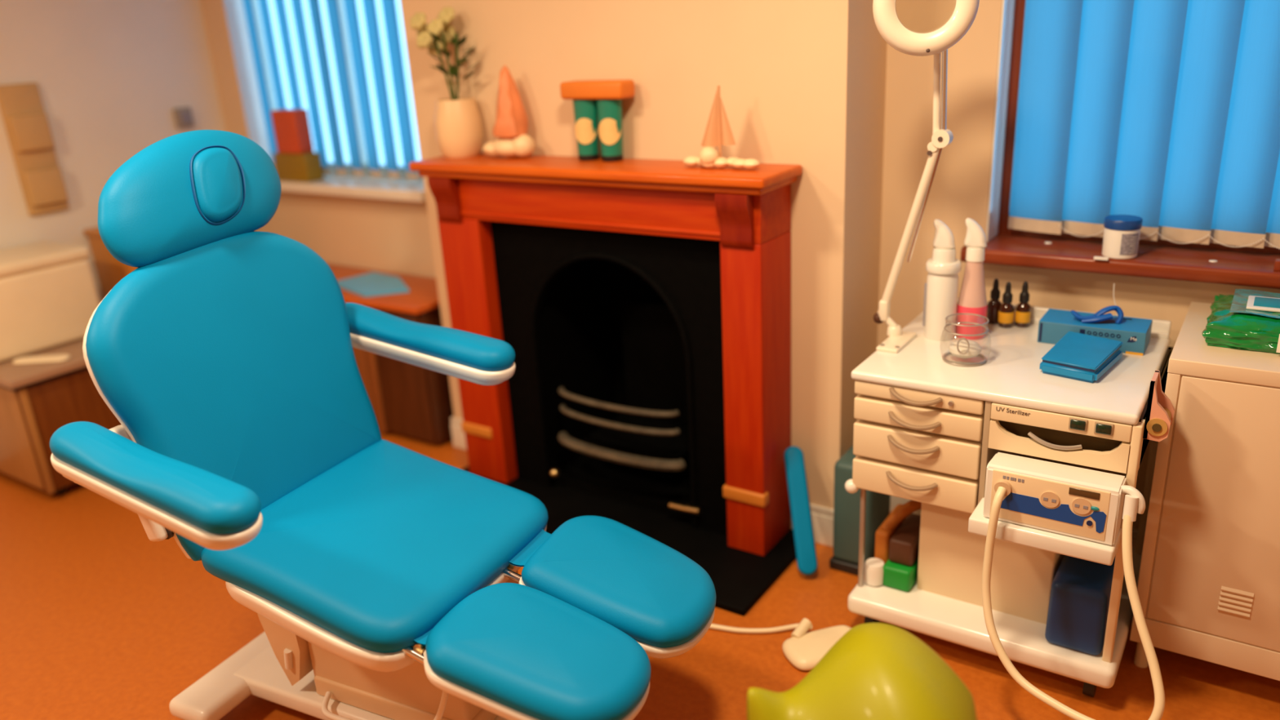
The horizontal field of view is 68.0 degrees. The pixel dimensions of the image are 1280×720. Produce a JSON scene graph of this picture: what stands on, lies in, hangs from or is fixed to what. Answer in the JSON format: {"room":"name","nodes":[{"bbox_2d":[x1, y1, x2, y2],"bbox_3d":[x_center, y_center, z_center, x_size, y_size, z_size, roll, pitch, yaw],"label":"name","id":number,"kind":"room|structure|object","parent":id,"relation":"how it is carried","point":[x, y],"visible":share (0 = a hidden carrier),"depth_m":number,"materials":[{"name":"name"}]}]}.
{"room":"podiatry treatment room","nodes":[
{"label":"podiatry treatment room","id":0,"kind":"room"},
{"bbox_2d":[0,0,225,302],"bbox_3d":[-3.383,-0.417,2.753,0.100,2.500,5.190,10,23,32],"label":"wall","id":1,"kind":"structure","parent":0,"point":[110,76],"depth_m":4.09,"materials":[{"name":"paint"}]},
{"bbox_2d":[0,82,69,215],"bbox_3d":[-2.481,-0.862,3.889,0.053,0.520,0.160,10,23,32],"label":"wall rack","id":2,"kind":"object","parent":1,"relation":"attached to","point":[25,120],"visible":1,"depth_m":3.87,"materials":[{"name":"beige wood"}]},
{"bbox_2d":[173,106,194,128],"bbox_3d":[-2.116,-1.124,4.402,0.037,0.090,0.080,10,23,32],"label":"wall thermostat","id":3,"kind":"object","parent":1,"relation":"attached to","point":[183,117],"visible":1,"depth_m":4.39,"materials":[{"name":"grey plastic"}]},
{"bbox_2d":[0,431,1279,719],"bbox_3d":[-0.846,1.243,1.540,6.100,0.080,5.290,10,23,32],"label":"floor","id":4,"kind":"structure","parent":0,"point":[100,620],"depth_m":2.66,"materials":[{"name":"orange carpet"}]},
{"bbox_2d":[0,338,120,495],"bbox_3d":[-2.308,0.177,3.878,0.605,0.511,0.645,10,23,32],"label":"wooden cabinet","id":5,"kind":"object","parent":4,"relation":"on","point":[37,400],"visible":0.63,"depth_m":3.56,"materials":[{"name":"brown wood"}]},
{"bbox_2d":[12,354,71,364],"bbox_3d":[-2.269,-0.004,3.596,0.210,0.014,0.066,-4,20,-1],"label":"pack","id":6,"kind":"object","parent":5,"relation":"on","point":[57,357],"visible":1,"depth_m":3.58,"materials":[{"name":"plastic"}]},
{"bbox_2d":[0,240,100,362],"bbox_3d":[-2.475,-0.232,3.747,0.350,0.362,0.510,10,23,32],"label":"storage box","id":7,"kind":"object","parent":5,"relation":"on","point":[49,297],"visible":0.89,"depth_m":3.69,"materials":[{"name":"beige cardboard"}]},
{"bbox_2d":[83,226,137,297],"bbox_3d":[-2.134,-0.178,4.293,0.359,0.885,0.370,10,23,32],"label":"dresser","id":8,"kind":"object","parent":4,"relation":"on","point":[109,270],"visible":0.05,"depth_m":4.09,"materials":[{"name":"orange wood"}]},
{"bbox_2d":[49,129,715,719],"bbox_3d":[-0.506,0.232,2.086,1.257,1.419,0.922,7,22,25],"label":"chair","id":9,"kind":"object","parent":4,"relation":"on","point":[382,580],"visible":1,"depth_m":2.08,"materials":[{"name":"blue leather"}]},
{"bbox_2d":[97,129,281,267],"bbox_3d":[-1.018,-0.384,2.167,0.127,0.259,0.499,7,22,25],"label":"cushion","id":10,"kind":"object","parent":9,"relation":"on","point":[193,197],"depth_m":2.11,"materials":[{"name":"blue leather"}]},
{"bbox_2d":[85,231,382,560],"bbox_3d":[-0.907,0.035,2.225,0.222,0.634,0.687,7,22,25],"label":"backrest cushion","id":11,"kind":"object","parent":9,"relation":"on","point":[229,355],"depth_m":2.16,"materials":[{"name":"blue leather"}]},
{"bbox_2d":[200,439,548,653],"bbox_3d":[-0.577,0.401,2.187,0.548,0.172,0.623,7,22,25],"label":"seat cushion","id":12,"kind":"object","parent":9,"relation":"on","point":[367,550],"depth_m":2.07,"materials":[{"name":"blue leather"}]},
{"bbox_2d":[327,263,453,444],"bbox_3d":[-1.179,-0.053,4.166,1.060,0.592,0.380,10,23,32],"label":"desk","id":13,"kind":"object","parent":4,"relation":"on","point":[406,399],"visible":0.4,"depth_m":3.87,"materials":[{"name":"brown wood"}]},
{"bbox_2d":[337,271,409,297],"bbox_3d":[-1.108,-0.317,3.995,0.231,0.012,0.406,-19,25,-38],"label":"document folder","id":14,"kind":"object","parent":13,"relation":"on","point":[371,284],"visible":0.88,"depth_m":3.97,"materials":[{"name":"blue paper"}]},
{"bbox_2d":[462,466,796,616],"bbox_3d":[-0.145,0.545,3.234,1.372,0.022,0.478,10,23,32],"label":"hearth slab","id":15,"kind":"object","parent":4,"relation":"on","point":[740,578],"visible":0.31,"depth_m":3.04,"materials":[{"name":"stone"}]},
{"bbox_2d":[408,153,802,555],"bbox_3d":[-0.129,-0.055,3.130,1.327,1.176,0.253,10,23,32],"label":"fireplace surround","id":16,"kind":"object","parent":15,"relation":"on","point":[748,211],"visible":0.94,"depth_m":2.87,"materials":[{"name":"brown wood"}]},
{"bbox_2d":[409,6,482,158],"bbox_3d":[-0.636,-0.937,3.208,0.238,0.483,0.190,10,23,32],"label":"potted flower","id":17,"kind":"object","parent":16,"relation":"on","point":[458,125],"visible":1,"depth_m":3.18,"materials":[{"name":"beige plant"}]},
{"bbox_2d":[482,65,535,157],"bbox_3d":[-0.437,-0.816,3.118,0.206,0.295,0.126,10,23,32],"label":"ornament","id":18,"kind":"object","parent":16,"relation":"on","point":[511,126],"visible":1,"depth_m":3.08,"materials":[{"name":"orange fabric"},{"name":"white stone"}]},
{"bbox_2d":[572,99,599,160],"bbox_3d":[-0.169,-0.723,2.978,0.072,0.186,0.078,-10,21,-18],"label":"tube","id":19,"kind":"object","parent":16,"relation":"on","point":[585,111],"visible":0.98,"depth_m":2.95,"materials":[{"name":"green plastic"}]},
{"bbox_2d":[408,153,802,195],"bbox_3d":[-0.159,-0.585,2.941,1.327,0.050,0.253,10,23,32],"label":"mantel shelf","id":20,"kind":"object","parent":16,"relation":"attached to","point":[673,177],"depth_m":2.81,"materials":[{"name":"brown wood"}]},
{"bbox_2d":[595,98,622,161],"bbox_3d":[-0.092,-0.710,2.929,0.072,0.186,0.078,-10,21,-18],"label":"tube","id":21,"kind":"object","parent":16,"relation":"on","point":[609,111],"visible":0.98,"depth_m":2.90,"materials":[{"name":"green plastic"}]},
{"bbox_2d":[560,79,635,99],"bbox_3d":[-0.132,-0.830,2.912,0.233,0.052,0.084,10,23,32],"label":"carton","id":22,"kind":"object","parent":21,"relation":"on","point":[583,89],"visible":1,"depth_m":2.87,"materials":[{"name":"orange cardboard"}]},
{"bbox_2d":[683,85,759,168],"bbox_3d":[0.223,-0.648,2.645,0.245,0.225,0.072,10,23,32],"label":"ornament","id":23,"kind":"object","parent":16,"relation":"on","point":[717,132],"visible":1,"depth_m":2.66,"materials":[{"name":"orange fabric"},{"name":"white stone"}]},
{"bbox_2d":[490,221,727,534],"bbox_3d":[0.016,-0.021,3.297,0.919,0.980,0.539,10,23,32],"label":"fireplace insert","id":24,"kind":"object","parent":15,"relation":"on","point":[615,387],"visible":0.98,"depth_m":3.32,"materials":[{"name":"metal"}]},
{"bbox_2d":[709,617,851,671],"bbox_3d":[0.250,0.741,2.560,0.710,0.062,0.190,1,20,12],"label":"foot pedal","id":25,"kind":"object","parent":4,"relation":"on","point":[804,650],"visible":0.6,"depth_m":2.52,"materials":[{"name":"beige plastic"}]},
{"bbox_2d":[783,445,817,575],"bbox_3d":[0.487,0.454,2.875,0.060,0.335,0.227,-4,20,-3],"label":"bar","id":26,"kind":"object","parent":4,"relation":"on","point":[801,514],"visible":1,"depth_m":2.86,"materials":[{"name":"blue plastic"}]},
{"bbox_2d":[829,445,890,575],"bbox_3d":[0.673,0.448,2.872,0.132,0.360,0.190,10,23,32],"label":"waste bin","id":27,"kind":"object","parent":4,"relation":"on","point":[846,505],"visible":0.43,"depth_m":2.81,"materials":[{"name":"teal plastic"}]},
{"bbox_2d":[746,622,977,719],"bbox_3d":[0.415,0.757,1.668,0.539,0.613,0.515,10,23,32],"label":"stool","id":28,"kind":"object","parent":4,"relation":"on","point":[875,671],"visible":1,"depth_m":1.54,"materials":[{"name":"plastic"}]},
{"bbox_2d":[844,297,1173,697],"bbox_3d":[0.950,0.334,2.494,0.682,0.796,0.700,10,23,32],"label":"trolley","id":29,"kind":"object","parent":4,"relation":"on","point":[928,429],"visible":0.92,"depth_m":2.33,"materials":[{"name":"white laminate"}]},
{"bbox_2d":[863,557,884,586],"bbox_3d":[0.638,0.577,2.581,0.058,0.064,0.058,10,23,32],"label":"roll","id":30,"kind":"object","parent":29,"relation":"on","point":[873,566],"visible":1,"depth_m":2.56,"materials":[{"name":"white paper"}]},
{"bbox_2d":[874,500,921,564],"bbox_3d":[0.739,0.473,2.637,0.112,0.212,0.188,10,23,32],"label":"cloth bag","id":31,"kind":"object","parent":29,"relation":"on","point":[892,522],"visible":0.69,"depth_m":2.59,"materials":[{"name":"orange fabric"}]},
{"bbox_2d":[883,556,918,591],"bbox_3d":[0.749,0.553,2.631,0.077,0.064,0.235,10,23,32],"label":"pack","id":32,"kind":"object","parent":29,"relation":"on","point":[895,575],"visible":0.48,"depth_m":2.54},
{"bbox_2d":[888,513,920,566],"bbox_3d":[0.742,0.491,2.602,0.066,0.072,0.170,10,23,32],"label":"case","id":33,"kind":"object","parent":32,"relation":"on","point":[904,545],"visible":0.73,"depth_m":2.54,"materials":[{"name":"brown leather"}]},
{"bbox_2d":[872,0,979,353],"bbox_3d":[0.694,-0.494,2.351,0.235,0.970,0.192,4,21,20],"label":"lamp","id":34,"kind":"object","parent":29,"relation":"on","point":[905,41],"visible":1,"depth_m":2.31,"materials":[{"name":"white metal"},{"name":"glass"},{"name":"chrome"}]},
{"bbox_2d":[922,218,961,341],"bbox_3d":[0.803,-0.214,2.517,0.090,0.320,0.090,10,23,32],"label":"bottle","id":35,"kind":"object","parent":29,"relation":"on","point":[941,286],"visible":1,"depth_m":2.49,"materials":[{"name":"white plastic"}]},
{"bbox_2d":[939,313,991,366],"bbox_3d":[0.815,-0.054,2.372,0.121,0.112,0.121,10,23,32],"label":"glass jar","id":36,"kind":"object","parent":29,"relation":"on","point":[963,348],"visible":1,"depth_m":2.35,"materials":[{"name":"glass"}]},
{"bbox_2d":[955,217,987,339],"bbox_3d":[0.884,-0.216,2.510,0.078,0.320,0.078,10,23,32],"label":"spray bottle","id":37,"kind":"object","parent":29,"relation":"on","point":[972,295],"visible":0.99,"depth_m":2.50,"materials":[{"name":"pink plastic"}]},
{"bbox_2d":[986,278,1001,324],"bbox_3d":[0.987,-0.165,2.638,0.039,0.126,0.039,10,23,32],"label":"dropper bottle","id":38,"kind":"object","parent":29,"relation":"on","point":[993,304],"visible":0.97,"depth_m":2.63,"materials":[{"name":"orange glass"}]},
{"bbox_2d":[847,509,1142,688],"bbox_3d":[0.997,0.609,2.616,0.656,0.058,0.618,10,23,32],"label":"shelf","id":39,"kind":"object","parent":29,"relation":"attached to","point":[946,615],"depth_m":2.40,"materials":[{"name":"white plastic"}]},
{"bbox_2d":[997,281,1013,328],"bbox_3d":[1.006,-0.153,2.600,0.040,0.126,0.040,10,23,32],"label":"dropper bottle","id":40,"kind":"object","parent":29,"relation":"on","point":[1006,313],"visible":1,"depth_m":2.59,"materials":[{"name":"orange glass"}]},
{"bbox_2d":[850,311,1170,425],"bbox_3d":[0.957,-0.006,2.424,0.646,0.025,0.593,10,23,32],"label":"countertop","id":41,"kind":"structure","parent":29,"relation":"on","point":[1011,374],"depth_m":2.29,"materials":[{"name":"white plastic"}]},
{"bbox_2d":[1014,281,1031,327],"bbox_3d":[1.051,-0.154,2.596,0.040,0.126,0.040,10,23,32],"label":"dropper bottle","id":42,"kind":"object","parent":29,"relation":"on","point":[1023,309],"visible":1,"depth_m":2.59,"materials":[{"name":"orange glass"}]},
{"bbox_2d":[968,497,1121,565],"bbox_3d":[0.946,0.372,2.199,0.306,0.040,0.215,10,23,32],"label":"shelf","id":43,"kind":"object","parent":29,"relation":"attached to","point":[1102,553],"depth_m":2.11,"materials":[{"name":"white laminate"}]},
{"bbox_2d":[987,418,1130,473],"bbox_3d":[0.943,0.192,2.145,0.293,0.068,0.020,10,23,32],"label":"drawer","id":44,"kind":"object","parent":29,"relation":"on","point":[1118,459],"depth_m":2.13,"materials":[{"name":"plastic"}]},
{"bbox_2d":[982,452,1164,719],"bbox_3d":[0.945,0.504,2.075,0.418,0.480,0.274,10,23,32],"label":"drill","id":45,"kind":"object","parent":29,"relation":"on","point":[1081,503],"visible":1,"depth_m":2.08,"materials":[{"name":"white plastic"}]},
{"bbox_2d":[994,480,1012,496],"bbox_3d":[0.816,0.287,2.132,0.036,0.036,0.016,10,23,32],"label":"socket","id":46,"kind":"object","parent":45,"relation":"attached to","point":[1004,487],"depth_m":2.12,"materials":[{"name":"white plastic"}]},
{"bbox_2d":[1003,475,1024,482],"bbox_3d":[0.833,0.266,2.116,0.045,0.007,0.001,10,23,32],"label":"print","id":47,"kind":"object","parent":45,"relation":"on","point":[1006,478],"depth_m":2.12},
{"bbox_2d":[1086,520,1092,525],"bbox_3d":[0.972,0.353,2.050,0.012,0.012,0.004,10,23,32],"label":"socket","id":48,"kind":"object","parent":45,"relation":"attached to","point":[1089,522],"depth_m":2.05,"materials":[{"name":"blue plastic"}]},
{"bbox_2d":[1068,417,1088,431],"bbox_3d":[0.967,0.142,2.094,0.038,0.028,0.005,10,23,32],"label":"rocker switch","id":49,"kind":"object","parent":29,"relation":"attached to","point":[1075,424],"depth_m":2.09,"materials":[{"name":"plastic"}]},
{"bbox_2d":[1044,555,1115,655],"bbox_3d":[1.087,0.584,2.325,0.128,0.174,0.214,10,23,32],"label":"storage box","id":50,"kind":"object","parent":29,"relation":"on","point":[1081,588],"visible":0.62,"depth_m":2.25,"materials":[{"name":"blue plastic"}]},
{"bbox_2d":[1039,331,1123,382],"bbox_3d":[1.073,-0.009,2.308,0.141,0.045,0.226,14,26,39],"label":"box","id":51,"kind":"object","parent":29,"relation":"on","point":[1075,356],"visible":1,"depth_m":2.27,"materials":[{"name":"blue plastic"}]},
{"bbox_2d":[1037,305,1152,355],"bbox_3d":[1.174,-0.095,2.447,0.250,0.102,0.122,10,23,32],"label":"glove box","id":52,"kind":"object","parent":29,"relation":"on","point":[1135,333],"visible":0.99,"depth_m":2.41,"materials":[{"name":"blue cardboard"}]},
{"bbox_2d":[1093,421,1114,435],"bbox_3d":[1.011,0.149,2.066,0.038,0.028,0.005,10,23,32],"label":"rocker switch","id":53,"kind":"object","parent":29,"relation":"attached to","point":[1100,428],"depth_m":2.06,"materials":[{"name":"plastic"}]},
{"bbox_2d":[1113,283,1117,315],"bbox_3d":[1.251,-0.139,2.494,0.003,0.125,0.024,-17,24,-34],"label":"wire","id":54,"kind":"object","parent":29,"relation":"on","point":[1113,283],"visible":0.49,"depth_m":2.49,"materials":[{"name":"white plastic"}]},
{"bbox_2d":[1142,369,1174,441],"bbox_3d":[1.131,0.102,2.058,0.048,0.132,0.091,10,23,32],"label":"tape dispenser","id":55,"kind":"object","parent":29,"relation":"attached to","point":[1160,411],"visible":1,"depth_m":2.04,"materials":[{"name":"pink plastic"}]},
{"bbox_2d":[1129,302,1279,680],"bbox_3d":[1.532,0.347,2.315,0.471,0.832,0.494,10,23,32],"label":"metal cabinet","id":56,"kind":"object","parent":4,"relation":"on","point":[1208,586],"visible":0.82,"depth_m":2.17,"materials":[{"name":"metal"}]},
{"bbox_2d":[1201,288,1279,354],"bbox_3d":[1.479,-0.093,2.193,0.291,0.080,0.305,10,23,32],"label":"pack","id":57,"kind":"object","parent":56,"relation":"on","point":[1246,319],"visible":1,"depth_m":2.15,"materials":[{"name":"green plastic"}]},
{"bbox_2d":[400,0,887,528],"bbox_3d":[0.009,-0.778,3.226,1.655,2.500,0.490,10,23,32],"label":"wall","id":58,"kind":"structure","parent":0,"point":[802,82],"depth_m":2.82,"materials":[{"name":"paint"}]},
{"bbox_2d":[450,417,466,449],"bbox_3d":[-0.579,0.265,3.927,0.254,0.130,0.314,10,23,32],"label":"baseboard","id":59,"kind":"structure","parent":58,"relation":"attached to","point":[458,436],"depth_m":3.85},
{"bbox_2d":[809,503,833,546],"bbox_3d":[0.654,0.478,3.134,0.149,0.130,0.314,10,23,32],"label":"baseboard","id":60,"kind":"structure","parent":58,"relation":"attached to","point":[822,517],"depth_m":3.00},
{"bbox_2d":[200,0,1279,528],"bbox_3d":[0.493,-0.755,3.084,5.900,2.500,0.190,10,23,32],"label":"wall","id":61,"kind":"structure","parent":0,"point":[393,236],"depth_m":2.78,"materials":[{"name":"paint"}]},
{"bbox_2d":[222,0,271,159],"bbox_3d":[-1.356,-1.364,4.119,1.200,1.148,0.123,10,23,32],"label":"window frame","id":62,"kind":"structure","parent":61,"relation":"attached to","point":[234,11],"depth_m":4.46,"materials":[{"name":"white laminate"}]},
{"bbox_2d":[251,0,423,180],"bbox_3d":[-1.307,-1.369,4.193,1.200,1.195,0.050,10,23,32],"label":"window","id":63,"kind":"structure","parent":61,"relation":"in","point":[257,15],"depth_m":4.31,"materials":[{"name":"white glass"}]},
{"bbox_2d":[242,0,423,181],"bbox_3d":[-1.344,-1.360,4.101,1.200,1.128,0.056,10,23,32],"label":"vertical blind","id":64,"kind":"object","parent":63,"relation":"attached to","point":[389,11],"visible":0.67,"depth_m":4.13,"materials":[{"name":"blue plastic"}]},
{"bbox_2d":[280,174,426,202],"bbox_3d":[-1.388,-0.794,4.305,1.350,0.045,0.230,10,23,32],"label":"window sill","id":65,"kind":"structure","parent":61,"relation":"attached to","point":[358,187],"depth_m":4.11,"materials":[{"name":"white paint"}]},
{"bbox_2d":[272,151,324,182],"bbox_3d":[-1.561,-0.884,4.334,0.225,0.125,0.090,10,23,32],"label":"storage box","id":66,"kind":"object","parent":65,"relation":"on","point":[307,167],"visible":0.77,"depth_m":4.28,"materials":[{"name":"yellow cardboard"}]},
{"bbox_2d":[271,108,314,154],"bbox_3d":[-1.570,-1.033,4.282,0.165,0.190,0.080,10,23,32],"label":"storage box","id":67,"kind":"object","parent":66,"relation":"on","point":[291,126],"visible":1,"depth_m":4.24,"materials":[{"name":"red cardboard"}]},
{"bbox_2d":[985,0,1015,242],"bbox_3d":[1.010,-0.929,2.607,0.006,1.206,0.123,10,23,32],"label":"window frame","id":68,"kind":"structure","parent":61,"relation":"attached to","point":[1007,15],"depth_m":2.68,"materials":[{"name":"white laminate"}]},
{"bbox_2d":[889,495,1138,548],"bbox_3d":[1.877,0.629,2.516,2.591,0.130,0.014,10,23,32],"label":"baseboard","id":69,"kind":"structure","parent":61,"relation":"attached to","point":[895,500],"depth_m":3.16,"materials":[{"name":"white wood"}]},
{"bbox_2d":[960,234,1279,288],"bbox_3d":[1.670,-0.215,2.364,1.655,0.042,0.220,10,23,32],"label":"windowsill","id":70,"kind":"structure","parent":61,"relation":"attached to","point":[1235,268],"depth_m":2.52,"materials":[{"name":"brown wood"}]},
{"bbox_2d":[1093,256,1108,260],"bbox_3d":[1.223,-0.269,2.514,0.035,0.007,0.012,10,23,32],"label":"tag","id":71,"kind":"object","parent":70,"relation":"on","point":[1100,258],"visible":1,"depth_m":2.51,"materials":[{"name":"white plastic"}]},
{"bbox_2d":[1102,214,1142,259],"bbox_3d":[1.279,-0.327,2.520,0.091,0.104,0.091,10,23,32],"label":"tub","id":72,"kind":"object","parent":70,"relation":"on","point":[1122,233],"visible":1,"depth_m":2.49,"materials":[{"name":"white plastic"}]},
{"bbox_2d":[1273,258,1279,271],"bbox_3d":[1.582,-0.233,2.329,0.039,0.024,0.030,10,23,32],"label":"wooden block","id":73,"kind":"object","parent":70,"relation":"on","point":[1277,264],"visible":1,"depth_m":2.33,"materials":[{"name":"brown wood"}]},
{"bbox_2d":[998,0,1279,253],"bbox_3d":[1.719,-0.822,2.256,1.592,1.250,0.050,10,23,32],"label":"window","id":74,"kind":"structure","parent":61,"relation":"in","point":[1020,8],"depth_m":2.71,"materials":[{"name":"brown wood"}]},
{"bbox_2d":[1008,0,1279,248],"bbox_3d":[1.668,-0.825,2.188,1.508,1.173,0.050,10,23,32],"label":"vertical blind","id":75,"kind":"object","parent":74,"relation":"attached to","point":[1165,113],"visible":0.87,"depth_m":2.49,"materials":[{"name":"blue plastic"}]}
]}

